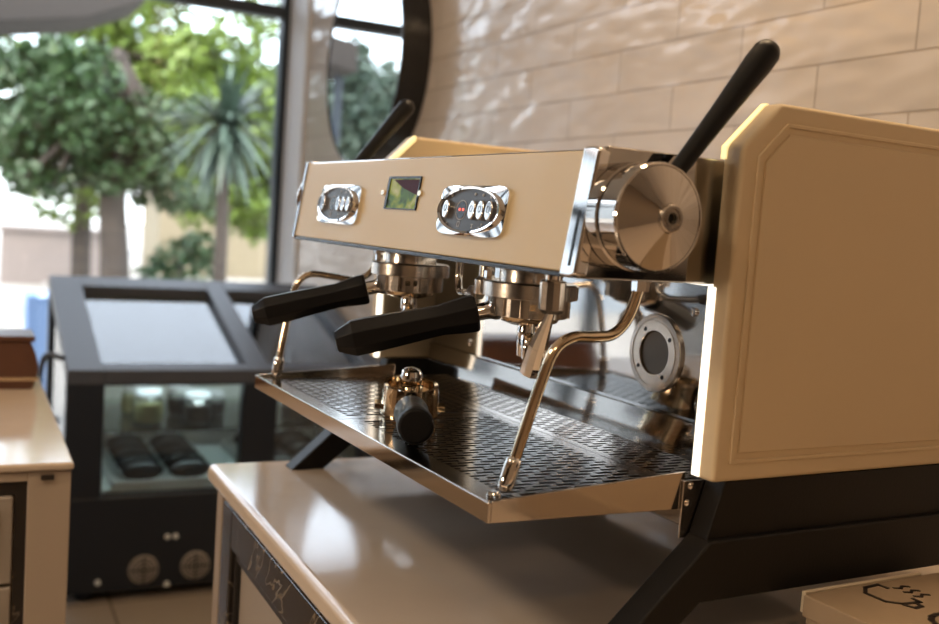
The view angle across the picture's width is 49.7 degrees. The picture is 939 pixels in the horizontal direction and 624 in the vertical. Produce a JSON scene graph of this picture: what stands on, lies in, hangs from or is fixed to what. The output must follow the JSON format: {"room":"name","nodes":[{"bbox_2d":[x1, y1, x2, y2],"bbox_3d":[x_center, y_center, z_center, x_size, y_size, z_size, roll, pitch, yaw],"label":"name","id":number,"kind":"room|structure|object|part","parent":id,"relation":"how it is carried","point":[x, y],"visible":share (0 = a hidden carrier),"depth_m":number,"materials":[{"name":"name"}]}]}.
{"room":"coffee shop","nodes":[
{"label":"coffee shop","id":0,"kind":"room"},
{"bbox_2d":[66,582,212,623],"bbox_3d":[-1.591,1.146,0.637,4.900,0.100,7.080,2,6,-27],"label":"floor","id":1,"kind":"structure","parent":0,"point":[188,603],"depth_m":3.15,"materials":[{"name":"tile"}]},
{"bbox_2d":[0,470,70,623],"bbox_3d":[-2.122,0.572,1.552,2.708,0.807,1.054,2,6,-27],"label":"base cabinet","id":2,"kind":"object","parent":1,"relation":"on","point":[34,506],"visible":0.82,"depth_m":1.65,"materials":[{"name":"beige paint"}]},
{"bbox_3d":[-1.017,0.534,1.523,0.592,0.194,0.018,2,6,-27],"label":"drawer","id":3,"kind":"part","parent":2,"relation":"part of","materials":[{"name":"beige wood"}]},
{"bbox_3d":[-1.005,0.360,1.507,0.592,0.144,0.018,2,6,-27],"label":"drawer","id":4,"kind":"part","parent":2,"relation":"part of","materials":[{"name":"beige wood"}]},
{"bbox_2d":[0,374,73,472],"bbox_3d":[-2.105,0.162,1.522,2.732,0.014,1.075,2,6,-27],"label":"countertop","id":5,"kind":"structure","parent":2,"relation":"on","point":[31,438],"depth_m":1.82,"materials":[{"name":"beige stone"}]},
{"bbox_2d":[0,329,38,388],"bbox_3d":[-1.177,0.101,2.200,0.441,0.119,0.130,2,6,-27],"label":"storage container","id":6,"kind":"object","parent":5,"relation":"on","point":[18,358],"visible":1,"depth_m":2.23,"materials":[{"name":"brown wood"}]},
{"bbox_3d":[-1.173,0.048,2.196,0.422,0.014,0.130,2,6,-27],"label":"lid","id":7,"kind":"part","parent":6,"relation":"part of","materials":[{"name":"brown leather"}]},
{"bbox_2d":[37,275,378,599],"bbox_3d":[-0.974,0.396,3.614,1.096,0.958,0.812,2,6,-27],"label":"fridge","id":8,"kind":"object","parent":1,"relation":"on","point":[105,335],"visible":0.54,"depth_m":3.31,"materials":[{"name":"black metal"}]},
{"bbox_3d":[-1.532,0.188,3.738,0.050,0.600,0.050,2,6,-27],"label":"post","id":9,"kind":"part","parent":8,"relation":"part of","materials":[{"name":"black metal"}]},
{"bbox_3d":[-1.286,0.236,3.109,0.078,0.234,0.096,2,6,-27],"label":"handle","id":10,"kind":"part","parent":8,"relation":"part of","materials":[{"name":"grey metal"}]},
{"bbox_3d":[-1.375,0.247,3.402,0.006,0.565,0.700,2,6,-27],"label":"pane","id":11,"kind":"part","parent":8,"relation":"part of","materials":[{"name":"clear glass"}]},
{"bbox_3d":[-1.217,0.879,3.199,0.060,0.036,0.060,2,6,-27],"label":"leg","id":12,"kind":"part","parent":8,"relation":"part of","materials":[{"name":"black metal"}]},
{"bbox_2d":[121,386,147,414],"bbox_3d":[-1.141,0.295,3.457,0.089,0.103,0.089,2,6,-27],"label":"jar","id":13,"kind":"object","parent":8,"relation":"on","point":[126,400],"visible":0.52,"depth_m":3.42,"materials":[{"name":"clear glass"}]},
{"bbox_3d":[-1.138,0.254,3.454,0.080,0.021,0.080,2,6,-27],"label":"lid","id":14,"kind":"part","parent":13,"relation":"part of","materials":[{"name":"white metal"}]},
{"bbox_2d":[131,386,163,424],"bbox_3d":[-1.054,0.306,3.323,0.102,0.117,0.102,2,6,-27],"label":"jar","id":15,"kind":"object","parent":8,"relation":"on","point":[144,412],"visible":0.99,"depth_m":3.29,"materials":[{"name":"clear glass"}]},
{"bbox_3d":[-1.050,0.260,3.318,0.091,0.024,0.091,2,6,-27],"label":"lid","id":16,"kind":"part","parent":15,"relation":"part of","materials":[{"name":"white metal"}]},
{"bbox_2d":[102,440,211,488],"bbox_3d":[-1.088,0.520,3.501,0.345,0.024,0.540,2,6,-27],"label":"serving tray","id":17,"kind":"object","parent":8,"relation":"on","point":[111,471],"visible":0.34,"depth_m":3.30,"materials":[{"name":"white metal"}]},
{"bbox_2d":[105,433,142,448],"bbox_3d":[-1.238,0.468,3.636,0.132,0.068,0.048,1,6,-33],"label":"pastry","id":18,"kind":"object","parent":17,"relation":"on","point":[122,436],"visible":0.54,"depth_m":3.61,"materials":[{"name":"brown food"}]},
{"bbox_2d":[108,439,147,455],"bbox_3d":[-1.192,0.479,3.546,0.132,0.068,0.048,1,6,-28],"label":"pastry","id":19,"kind":"object","parent":17,"relation":"on","point":[116,446],"visible":0.57,"depth_m":3.52,"materials":[{"name":"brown food"}]},
{"bbox_2d":[113,446,152,462],"bbox_3d":[-1.147,0.491,3.455,0.132,0.068,0.048,1,6,-34],"label":"pastry","id":20,"kind":"object","parent":17,"relation":"on","point":[128,450],"visible":0.54,"depth_m":3.43,"materials":[{"name":"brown food"}]},
{"bbox_2d":[116,453,157,469],"bbox_3d":[-1.101,0.502,3.364,0.132,0.068,0.048,1,6,-28],"label":"pastry","id":21,"kind":"object","parent":17,"relation":"on","point":[123,461],"visible":0.47,"depth_m":3.34,"materials":[{"name":"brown food"}]},
{"bbox_2d":[121,460,163,479],"bbox_3d":[-1.056,0.513,3.274,0.132,0.068,0.048,1,6,-30],"label":"pastry","id":22,"kind":"object","parent":17,"relation":"on","point":[138,470],"visible":0.95,"depth_m":3.26,"materials":[{"name":"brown food"}]},
{"bbox_2d":[149,432,185,446],"bbox_3d":[-1.103,0.472,3.704,0.132,0.068,0.048,1,6,-32],"label":"pastry","id":23,"kind":"object","parent":17,"relation":"on","point":[165,435],"visible":0.51,"depth_m":3.68,"materials":[{"name":"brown food"}]},
{"bbox_2d":[153,438,191,454],"bbox_3d":[-1.058,0.483,3.614,0.132,0.068,0.048,1,6,-27],"label":"pastry","id":24,"kind":"object","parent":17,"relation":"on","point":[159,446],"visible":0.53,"depth_m":3.59,"materials":[{"name":"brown food"}]},
{"bbox_2d":[159,444,196,461],"bbox_3d":[-1.012,0.494,3.523,0.132,0.068,0.048,1,6,-32],"label":"pastry","id":25,"kind":"object","parent":17,"relation":"on","point":[165,452],"visible":0.53,"depth_m":3.50,"materials":[{"name":"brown food"}]},
{"bbox_2d":[164,451,203,468],"bbox_3d":[-0.967,0.505,3.432,0.132,0.068,0.048,1,6,-27],"label":"pastry","id":26,"kind":"object","parent":17,"relation":"on","point":[171,459],"visible":0.57,"depth_m":3.41,"materials":[{"name":"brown food"}]},
{"bbox_2d":[169,458,209,477],"bbox_3d":[-0.921,0.516,3.342,0.132,0.068,0.048,1,6,-31],"label":"pastry","id":27,"kind":"object","parent":17,"relation":"on","point":[186,468],"visible":0.9,"depth_m":3.32,"materials":[{"name":"grey food"}]},
{"bbox_3d":[-1.070,0.069,3.505,0.460,0.194,0.670,2,6,-27],"label":"pane","id":28,"kind":"part","parent":8,"relation":"part of","materials":[{"name":"clear glass"}]},
{"bbox_3d":[-1.102,0.313,3.957,0.910,0.355,0.010,2,6,-27],"label":"panel","id":29,"kind":"part","parent":8,"relation":"part of","materials":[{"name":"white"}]},
{"bbox_2d":[166,385,191,414],"bbox_3d":[-1.003,0.303,3.505,0.085,0.097,0.085,2,6,-27],"label":"jar","id":30,"kind":"object","parent":8,"relation":"on","point":[174,404],"visible":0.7,"depth_m":3.47,"materials":[{"name":"clear glass"}]},
{"bbox_3d":[-1.000,0.265,3.502,0.076,0.020,0.076,2,6,-27],"label":"lid","id":31,"kind":"part","parent":30,"relation":"part of","materials":[{"name":"white metal"}]},
{"bbox_2d":[183,389,211,424],"bbox_3d":[-0.905,0.316,3.376,0.094,0.108,0.094,2,6,-27],"label":"jar","id":32,"kind":"object","parent":8,"relation":"on","point":[194,413],"visible":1,"depth_m":3.35,"materials":[{"name":"clear glass"}]},
{"bbox_3d":[-0.902,0.273,3.372,0.084,0.022,0.084,2,6,-27],"label":"lid","id":33,"kind":"part","parent":32,"relation":"part of","materials":[{"name":"white metal"}]},
{"bbox_2d":[103,398,320,433],"bbox_3d":[-0.915,0.355,3.583,0.960,0.008,0.550,2,6,-27],"label":"shelf","id":34,"kind":"object","parent":8,"relation":"attached to","point":[115,421],"depth_m":3.43,"materials":[{"name":"clear glass"}]},
{"bbox_3d":[-0.918,0.053,3.605,1.020,0.268,0.804,2,6,-27],"label":"frame","id":35,"kind":"part","parent":8,"relation":"part of","materials":[{"name":"grey metal"}]},
{"bbox_2d":[205,391,224,414],"bbox_3d":[-0.888,0.318,3.542,0.068,0.078,0.068,2,6,-27],"label":"jar","id":36,"kind":"object","parent":8,"relation":"on","point":[218,406],"visible":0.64,"depth_m":3.52,"materials":[{"name":"clear glass"}]},
{"bbox_3d":[-0.886,0.287,3.539,0.060,0.016,0.060,2,6,-27],"label":"lid","id":37,"kind":"part","parent":36,"relation":"part of","materials":[{"name":"white metal"}]},
{"bbox_3d":[-0.773,0.387,3.299,1.020,0.388,0.050,2,6,-27],"label":"frame","id":38,"kind":"part","parent":8,"relation":"part of","materials":[{"name":"black metal"}]},
{"bbox_2d":[220,439,236,460],"bbox_3d":[-0.679,0.531,3.706,0.340,0.024,0.540,2,6,-27],"label":"serving tray","id":39,"kind":"object","parent":8,"relation":"on","point":[228,445],"visible":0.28,"depth_m":3.81,"materials":[{"name":"white metal"}]},
{"bbox_2d":[233,433,237,443],"bbox_3d":[-0.828,0.479,3.843,0.132,0.068,0.048,1,6,-28],"label":"pastry","id":40,"kind":"object","parent":39,"relation":"on","point":[235,439],"visible":0.16,"depth_m":3.81,"materials":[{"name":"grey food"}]},
{"bbox_2d":[274,455,293,460],"bbox_3d":[-0.647,0.524,3.480,0.132,0.068,0.048,1,6,-28],"label":"pastry","id":41,"kind":"object","parent":39,"relation":"on","point":[277,457],"visible":0.17,"depth_m":3.47,"materials":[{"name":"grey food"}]},
{"bbox_2d":[275,428,304,443],"bbox_3d":[-0.696,0.483,3.909,0.132,0.068,0.048,1,6,-31],"label":"pastry","id":42,"kind":"object","parent":39,"relation":"on","point":[281,434],"visible":0.42,"depth_m":3.88,"materials":[{"name":"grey food"}]},
{"bbox_2d":[280,434,312,450],"bbox_3d":[-0.650,0.494,3.819,0.132,0.068,0.048,1,6,-33],"label":"pastry","id":43,"kind":"object","parent":39,"relation":"on","point":[288,441],"visible":0.56,"depth_m":3.79,"materials":[{"name":"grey food"}]},
{"bbox_2d":[288,440,311,456],"bbox_3d":[-0.605,0.505,3.728,0.132,0.068,0.048,0,6,-38],"label":"pastry","id":44,"kind":"object","parent":39,"relation":"on","point":[294,449],"visible":0.38,"depth_m":3.69,"materials":[{"name":"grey food"}]},
{"bbox_2d":[281,403,302,421],"bbox_3d":[-0.615,0.332,3.523,0.080,0.092,0.080,2,6,-27],"label":"jar","id":45,"kind":"object","parent":8,"relation":"on","point":[287,414],"visible":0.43,"depth_m":3.49,"materials":[{"name":"clear glass"}]},
{"bbox_3d":[-0.657,0.079,3.713,0.345,0.194,0.670,2,6,-27],"label":"pane","id":46,"kind":"part","parent":8,"relation":"part of","materials":[{"name":"clear glass"}]},
{"bbox_3d":[-0.491,0.270,3.847,0.006,0.565,0.700,2,6,-27],"label":"pane","id":47,"kind":"part","parent":8,"relation":"part of","materials":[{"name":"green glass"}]},
{"bbox_2d":[211,492,329,623],"bbox_3d":[0.646,0.860,0.603,0.945,0.789,3.052,2,6,-27],"label":"base cabinet","id":48,"kind":"object","parent":1,"relation":"on","point":[250,586],"visible":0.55,"depth_m":1.55,"materials":[{"name":"taupe paint"},{"name":"black marble with gold veins"}]},
{"bbox_3d":[-0.284,0.683,1.442,0.017,0.556,0.467,2,6,-27],"label":"molding","id":49,"kind":"part","parent":48,"relation":"part of","materials":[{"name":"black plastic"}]},
{"bbox_3d":[-0.279,0.683,1.444,0.009,0.556,0.467,2,6,-27],"label":"door panel","id":50,"kind":"part","parent":48,"relation":"part of","materials":[{"name":"beige wood"}]},
{"bbox_2d":[208,457,938,623],"bbox_3d":[0.670,0.451,0.561,0.960,0.032,3.085,2,6,-27],"label":"countertop","id":51,"kind":"structure","parent":48,"relation":"on","point":[363,540],"depth_m":1.34,"materials":[{"name":"beige stone"}]},
{"bbox_2d":[255,39,938,623],"bbox_3d":[0.235,0.003,1.484,0.904,0.637,0.908,1,6,-29],"label":"espresso machine","id":52,"kind":"object","parent":51,"relation":"on","point":[741,354],"visible":0.94,"depth_m":1.10,"materials":[{"name":"beige metal"}]},
{"bbox_3d":[-0.236,-0.181,1.679,0.104,0.104,0.002,1,6,-29],"label":"steam knob","id":53,"kind":"part","parent":52,"relation":"part of","materials":[{"name":"silver metal"}]},
{"bbox_3d":[0.049,0.207,1.908,0.806,0.130,0.036,1,6,-29],"label":"rail leg","id":54,"kind":"part","parent":52,"relation":"part of","materials":[{"name":"black metal"}]},
{"bbox_2d":[251,274,433,325],"bbox_3d":[-0.174,-0.016,1.415,0.257,0.077,0.093,2,5,-6],"label":"portafilter","id":55,"kind":"object","parent":52,"relation":"attached to","point":[271,310],"visible":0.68,"depth_m":1.40,"materials":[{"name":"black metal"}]},
{"bbox_3d":[-0.220,-0.017,1.410,0.163,0.075,0.041,2,5,-6],"label":"handle","id":56,"kind":"part","parent":55,"relation":"part of","materials":[{"name":"black plastic"}]},
{"bbox_3d":[-0.086,-0.001,1.426,0.023,0.038,0.047,2,5,-6],"label":"spout","id":57,"kind":"part","parent":55,"relation":"part of","materials":[{"name":"silver metal"}]},
{"bbox_3d":[-0.156,-0.290,1.720,0.128,0.152,0.029,1,6,-29],"label":"steam lever","id":58,"kind":"part","parent":52,"relation":"part of","materials":[{"name":"black plastic"}]},
{"bbox_3d":[-0.086,-0.154,1.318,0.010,0.044,0.097,1,6,-29],"label":"display frame","id":59,"kind":"part","parent":52,"relation":"part of","materials":[{"name":"black plastic"}]},
{"bbox_2d":[374,366,444,444],"bbox_3d":[-0.071,0.116,1.260,0.093,0.072,0.249,4,5,-5],"label":"portafilter","id":60,"kind":"object","parent":52,"relation":"on","point":[410,398],"visible":1,"depth_m":1.31,"materials":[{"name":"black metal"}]},
{"bbox_3d":[-0.077,0.090,1.340,0.030,0.035,0.028,4,15,-5],"label":"spout","id":61,"kind":"part","parent":60,"relation":"part of","materials":[{"name":"silver metal"}]},
{"bbox_3d":[-0.067,0.128,1.212,0.044,0.055,0.150,4,5,-5],"label":"handle","id":62,"kind":"part","parent":60,"relation":"part of","materials":[{"name":"black plastic"}]},
{"bbox_3d":[-0.082,-0.139,1.315,0.027,0.119,0.768,1,6,-29],"label":"panel","id":63,"kind":"part","parent":52,"relation":"part of","materials":[{"name":"beige metal"}]},
{"bbox_2d":[334,295,558,358],"bbox_3d":[-0.022,0.016,1.141,0.257,0.077,0.093,3,5,-7],"label":"portafilter","id":64,"kind":"object","parent":52,"relation":"attached to","point":[461,315],"visible":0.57,"depth_m":1.12,"materials":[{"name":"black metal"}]},
{"bbox_3d":[-0.069,0.014,1.135,0.163,0.075,0.041,3,5,-7],"label":"handle","id":65,"kind":"part","parent":64,"relation":"part of","materials":[{"name":"black plastic"}]},
{"bbox_3d":[0.065,0.034,1.153,0.023,0.038,0.047,3,5,-7],"label":"spout","id":66,"kind":"part","parent":64,"relation":"part of","materials":[{"name":"silver metal"}]},
{"bbox_3d":[0.065,-0.108,1.875,0.507,0.385,0.032,1,6,-29],"label":"panel","id":67,"kind":"part","parent":52,"relation":"part of","materials":[{"name":"beige metal"}]},
{"bbox_2d":[255,364,705,523],"bbox_3d":[-0.009,0.145,1.335,0.369,0.040,0.733,2,6,-27],"label":"drip tray","id":68,"kind":"object","parent":52,"relation":"on","point":[581,456],"depth_m":1.21,"materials":[{"name":"grey metal"}]},
{"bbox_2d":[520,275,566,378],"bbox_3d":[0.075,0.013,1.050,0.027,0.118,0.058,2,6,-27],"label":"outlet","id":69,"kind":"object","parent":52,"relation":"attached to","point":[552,293],"depth_m":1.04,"materials":[{"name":"silver metal"}]},
{"bbox_3d":[0.135,0.014,1.441,0.005,0.172,0.799,1,6,-29],"label":"plate","id":70,"kind":"part","parent":52,"relation":"part of","materials":[{"name":"silver metal"}]},
{"bbox_3d":[0.158,-0.091,0.971,0.104,0.104,0.018,1,6,-29],"label":"steam knob","id":71,"kind":"part","parent":52,"relation":"part of","materials":[{"name":"silver metal"}]},
{"bbox_3d":[0.248,-0.197,0.995,0.128,0.152,0.029,1,6,-29],"label":"steam lever","id":72,"kind":"part","parent":52,"relation":"part of","materials":[{"name":"black plastic"}]},
{"bbox_3d":[0.457,0.301,1.175,0.806,0.130,0.036,1,6,-29],"label":"rail leg","id":73,"kind":"part","parent":52,"relation":"part of","materials":[{"name":"black metal"}]},
{"bbox_3d":[0.473,-0.015,1.142,0.507,0.385,0.028,1,6,-29],"label":"panel","id":74,"kind":"part","parent":52,"relation":"part of","materials":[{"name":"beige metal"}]},
{"bbox_2d":[800,572,938,623],"bbox_3d":[0.560,0.356,0.940,0.253,0.074,0.441,1,6,-29],"label":"cardboard box","id":75,"kind":"object","parent":51,"relation":"on","point":[910,598],"visible":1,"depth_m":1.05,"materials":[{"name":"beige cardboard"}]},
{"bbox_2d":[863,583,930,608],"bbox_3d":[0.458,0.301,1.077,0.071,0.001,0.068,1,6,-29],"label":"print","id":76,"kind":"object","parent":75,"relation":"on","point":[886,595],"depth_m":1.08,"materials":[{"name":"black paint"}]},
{"bbox_2d":[927,612,938,623],"bbox_3d":[0.483,0.308,1.011,0.059,0.001,0.045,1,6,-29],"label":"print","id":77,"kind":"object","parent":75,"relation":"on","point":[932,617],"depth_m":1.02,"materials":[{"name":"black paint"}]},
{"bbox_2d":[152,0,291,282],"bbox_3d":[-1.683,-0.697,4.358,1.835,2.900,0.080,2,6,-27],"label":"window","id":78,"kind":"structure","parent":0,"point":[282,12],"depth_m":4.69,"materials":[{"name":"black"}]},
{"bbox_2d":[296,0,938,363],"bbox_3d":[0.822,-0.269,1.502,0.120,2.900,6.780,2,6,-27],"label":"tiled wall","id":79,"kind":"structure","parent":0,"point":[535,75],"depth_m":2.30,"materials":[{"name":"tile"}]},
{"bbox_2d":[276,0,311,283],"bbox_3d":[-0.754,-0.656,4.637,0.132,2.900,0.280,2,6,-27],"label":"trim","id":80,"kind":"structure","parent":79,"relation":"attached to","point":[300,9],"depth_m":4.58,"materials":[{"name":"dark grey painted metal"}]},
{"bbox_2d":[326,0,431,160],"bbox_3d":[-0.335,-0.885,3.580,0.102,0.750,0.750,2,6,-27],"label":"wall mirror","id":81,"kind":"object","parent":79,"relation":"attached to","point":[379,54],"visible":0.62,"depth_m":3.45,"materials":[{"name":"clear mirror"}]},
{"bbox_2d":[328,0,401,160],"bbox_3d":[-0.374,-0.886,3.561,0.008,0.728,0.728,2,6,-27],"label":"mirror glass","id":82,"kind":"object","parent":81,"relation":"attached to","point":[365,52],"depth_m":3.55,"materials":[{"name":"white"}]},
{"label":"outside","id":83,"kind":"structure","parent":0,"visible":0},
{"bbox_2d":[0,216,264,328],"bbox_3d":[-14.288,-2.133,29.457,80.000,0.100,56.070,2,6,-27],"label":"ground","id":84,"kind":"structure","parent":83,"point":[11,295],"depth_m":19.16,"materials":[{"name":"white concrete"}]},
{"bbox_2d":[0,36,39,171],"bbox_3d":[-5.514,-1.511,10.291,2.424,3.248,1.611,2,6,-27],"label":"street tree","id":85,"kind":"object","parent":84,"relation":"on","point":[6,80],"visible":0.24,"depth_m":10.43,"materials":[{"name":"green plant"}]},
{"bbox_2d":[23,291,48,390],"bbox_3d":[-2.333,0.328,5.576,0.220,0.860,0.300,2,6,-27],"label":"crate","id":86,"kind":"object","parent":84,"relation":"on","point":[35,302],"visible":0.23,"depth_m":5.40,"materials":[{"name":"blue"}]},
{"bbox_2d":[0,225,99,284],"bbox_3d":[-6.369,-0.860,15.729,1.750,0.880,0.300,2,6,-27],"label":"wall","id":87,"kind":"structure","parent":84,"relation":"on","point":[28,254],"depth_m":15.49,"materials":[{"name":"white paint"}]},
{"bbox_2d":[0,0,145,36],"bbox_3d":[-2.661,-0.710,6.522,0.916,2.710,0.700,2,6,-27],"label":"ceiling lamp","id":88,"kind":"object","parent":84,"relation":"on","point":[17,17],"visible":1,"depth_m":6.17,"materials":[{"name":"grey fabric"}]},
{"bbox_2d":[0,0,211,276],"bbox_3d":[-4.417,-2.435,13.343,3.832,4.703,2.150,0,6,-38],"label":"street tree","id":89,"kind":"object","parent":84,"relation":"on","point":[150,54],"visible":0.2,"depth_m":13.22,"materials":[{"name":"green plant"}]},
{"bbox_2d":[0,34,215,277],"bbox_3d":[-3.153,-0.996,8.905,2.046,2.803,1.301,2,6,-27],"label":"street tree","id":90,"kind":"object","parent":84,"relation":"on","point":[96,121],"visible":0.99,"depth_m":8.60,"materials":[{"name":"green plant"}]},
{"bbox_2d":[0,37,276,167],"bbox_3d":[-7.314,-4.046,24.382,7.825,5.570,3.246,2,6,-27],"label":"street tree","id":91,"kind":"object","parent":84,"relation":"on","point":[251,52],"visible":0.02,"depth_m":24.73,"materials":[{"name":"green plant"}]},
{"bbox_2d":[131,230,214,280],"bbox_3d":[-2.946,-0.267,10.200,0.919,1.149,0.760,2,6,-27],"label":"shrub","id":92,"kind":"object","parent":84,"relation":"on","point":[185,258],"visible":0.61,"depth_m":10.05,"materials":[{"name":"green plant"}]},
{"bbox_3d":[-2.918,-0.143,10.231,0.057,0.901,0.055,8,7,40],"label":"stem","id":93,"kind":"part","parent":92,"relation":"part of","materials":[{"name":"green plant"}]},
{"bbox_2d":[141,189,266,279],"bbox_3d":[-4.701,-1.665,20.852,3.800,1.820,2.200,2,6,-27],"label":"building","id":94,"kind":"structure","parent":84,"relation":"on","point":[243,262],"depth_m":19.87,"materials":[{"name":"beige paint"}]},
{"bbox_2d":[148,61,274,281],"bbox_3d":[-1.879,-0.669,7.733,1.167,2.530,1.231,2,6,-27],"label":"yucca","id":95,"kind":"object","parent":84,"relation":"on","point":[220,156],"visible":0.94,"depth_m":7.59,"materials":[{"name":"green plant"}]},
{"bbox_2d":[150,0,279,282],"bbox_3d":[-2.684,-1.760,11.606,2.587,3.908,1.731,2,6,-27],"label":"street tree","id":96,"kind":"object","parent":84,"relation":"on","point":[209,64],"visible":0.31,"depth_m":11.43,"materials":[{"name":"green plant"}]}
]}

